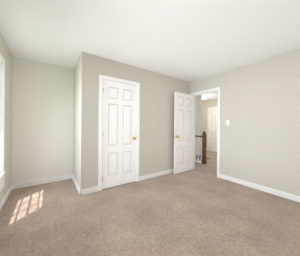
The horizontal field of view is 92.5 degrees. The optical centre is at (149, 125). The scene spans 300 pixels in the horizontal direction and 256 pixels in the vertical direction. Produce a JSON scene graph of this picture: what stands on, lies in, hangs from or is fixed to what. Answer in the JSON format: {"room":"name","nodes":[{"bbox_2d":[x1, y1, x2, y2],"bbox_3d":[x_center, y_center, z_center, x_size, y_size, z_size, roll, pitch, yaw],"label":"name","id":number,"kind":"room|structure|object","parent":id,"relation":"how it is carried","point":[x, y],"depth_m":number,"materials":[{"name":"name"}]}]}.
{"room":"empty bedroom","nodes":[
{"label":"empty bedroom","id":0,"kind":"room"},
{"bbox_2d":[0,33,12,201],"bbox_3d":[-1.124,-0.040,0.563,0.100,2.440,5.240,0,0,-35],"label":"wall","id":1,"kind":"structure","parent":0,"point":[6,54],"depth_m":2.36,"materials":[{"name":"grey paint"}]},
{"bbox_2d":[0,53,5,191],"bbox_3d":[-1.923,-0.033,1.713,0.130,1.873,1.010,0,0,-35],"label":"window","id":2,"kind":"structure","parent":1,"relation":"in","point":[2,103],"depth_m":2.06,"materials":[{"name":"white paint"}]},
{"bbox_2d":[0,184,12,210],"bbox_3d":[-1.087,1.133,0.596,0.014,0.095,5.020,0,0,-35],"label":"baseboard","id":3,"kind":"structure","parent":1,"relation":"attached to","point":[5,197],"depth_m":2.23,"materials":[{"name":"white paint"}]},
{"bbox_2d":[11,57,73,183],"bbox_3d":[-0.975,-0.038,3.815,3.910,2.440,0.110,0,0,-35],"label":"wall","id":4,"kind":"structure","parent":0,"point":[42,120],"depth_m":2.88,"materials":[{"name":"grey paint"}]},
{"bbox_2d":[13,174,71,188],"bbox_3d":[-2.123,1.124,2.931,0.970,0.095,0.014,0,0,-35],"label":"baseboard","id":5,"kind":"structure","parent":4,"relation":"attached to","point":[42,181],"depth_m":2.88,"materials":[{"name":"white paint"}]},
{"bbox_2d":[73,52,88,189],"bbox_3d":[-1.399,-0.042,2.858,0.110,2.440,0.960,0,0,-35],"label":"wall","id":6,"kind":"structure","parent":0,"point":[80,122],"depth_m":2.49,"materials":[{"name":"grey paint"}]},
{"bbox_2d":[72,174,81,195],"bbox_3d":[-1.444,1.130,2.800,0.014,0.095,0.934,0,0,-35],"label":"baseboard","id":7,"kind":"structure","parent":6,"relation":"attached to","point":[79,191],"depth_m":2.64,"materials":[{"name":"white paint"}]},
{"bbox_2d":[88,54,189,187],"bbox_3d":[-0.011,-0.030,3.322,2.690,2.440,0.110,0,0,-35],"label":"wall","id":8,"kind":"structure","parent":0,"point":[156,147],"depth_m":3.22,"materials":[{"name":"grey paint"}]},
{"bbox_2d":[82,186,97,194],"bbox_3d":[-1.045,1.133,2.519,0.272,0.095,0.014,0,0,-35],"label":"baseboard","id":9,"kind":"structure","parent":8,"relation":"attached to","point":[93,189],"depth_m":2.50,"materials":[{"name":"white paint"}]},
{"bbox_2d":[98,74,139,190],"bbox_3d":[-0.608,0.129,2.889,0.856,2.112,0.128,0,0,-35],"label":"door frame","id":10,"kind":"structure","parent":8,"relation":"attached to","point":[104,77],"depth_m":2.67,"materials":[{"name":"white paint"}]},
{"bbox_2d":[102,80,136,188],"bbox_3d":[-0.600,0.160,2.863,0.729,2.030,0.167,0,0,-35],"label":"closet door","id":11,"kind":"structure","parent":8,"relation":"in","point":[119,139],"depth_m":2.83,"materials":[{"name":"white paint"}]},
{"bbox_2d":[139,169,173,180],"bbox_3d":[0.443,1.146,3.562,1.654,0.095,0.037,0,0,-35],"label":"baseboard","id":12,"kind":"structure","parent":8,"relation":"attached to","point":[152,175],"depth_m":3.34,"materials":[{"name":"white paint"}]},
{"bbox_2d":[0,150,299,255],"bbox_3d":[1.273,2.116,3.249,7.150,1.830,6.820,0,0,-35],"label":"floor","id":13,"kind":"structure","parent":0,"point":[200,209],"depth_m":1.82,"materials":[{"name":"beige carpet"}]},
{"bbox_2d":[195,131,206,163],"bbox_3d":[1.027,0.682,5.556,0.120,1.034,2.539,0,0,-35],"label":"railing","id":14,"kind":"object","parent":13,"relation":"on","point":[203,149],"depth_m":4.57,"materials":[{"name":"brown wood"}]},
{"bbox_2d":[0,0,299,101],"bbox_3d":[1.303,-1.299,3.249,7.150,0.120,6.820,0,0,-35],"label":"ceiling","id":15,"kind":"structure","parent":0,"point":[189,40],"depth_m":1.92,"materials":[{"name":"white paint"}]},
{"bbox_2d":[195,95,201,160],"bbox_3d":[1.305,1.081,5.970,1.060,4.640,2.410,0,0,-35],"label":"wall","id":16,"kind":"structure","parent":0,"point":[198,117],"depth_m":5.79,"materials":[{"name":"grey paint"}]},
{"bbox_2d":[202,100,217,148],"bbox_3d":[3.524,0.001,6.185,0.110,2.440,4.620,0,0,-35],"label":"wall","id":17,"kind":"structure","parent":0,"point":[206,105],"depth_m":7.12,"materials":[{"name":"grey paint"}]},
{"bbox_2d":[207,107,216,150],"bbox_3d":[3.137,0.161,6.712,0.128,2.112,0.906,0,0,-35],"label":"door frame","id":18,"kind":"structure","parent":17,"relation":"attached to","point":[208,128],"depth_m":7.00,"materials":[{"name":"white paint"}]},
{"bbox_2d":[209,108,216,151],"bbox_3d":[3.111,0.192,6.704,0.167,2.030,0.779,0,0,-35],"label":"hall door","id":19,"kind":"structure","parent":17,"relation":"in","point":[212,129],"depth_m":6.82,"materials":[{"name":"white paint"}]},
{"bbox_2d":[190,49,299,195],"bbox_3d":[2.059,-0.012,2.825,0.110,2.440,5.020,0,0,-35],"label":"wall","id":20,"kind":"structure","parent":0,"point":[260,132],"depth_m":2.68,"materials":[{"name":"grey paint"}]},
{"bbox_2d":[173,92,193,173],"bbox_3d":[0.902,0.173,3.750,0.729,2.030,0.167,0,0,-35],"label":"entry door","id":21,"kind":"structure","parent":20,"relation":"in","point":[183,127],"depth_m":3.71,"materials":[{"name":"white paint"}]},
{"bbox_2d":[190,87,220,177],"bbox_3d":[1.429,0.146,3.710,0.146,2.112,0.856,0,0,-35],"label":"door frame","id":22,"kind":"structure","parent":20,"relation":"attached to","point":[212,90],"depth_m":3.37,"materials":[{"name":"white paint"}]},
{"bbox_2d":[220,174,299,201],"bbox_3d":[2.526,1.165,2.047,0.014,0.095,3.139,0,0,-35],"label":"baseboard","id":23,"kind":"structure","parent":20,"relation":"attached to","point":[296,198],"depth_m":2.65,"materials":[{"name":"white paint"}]}
]}

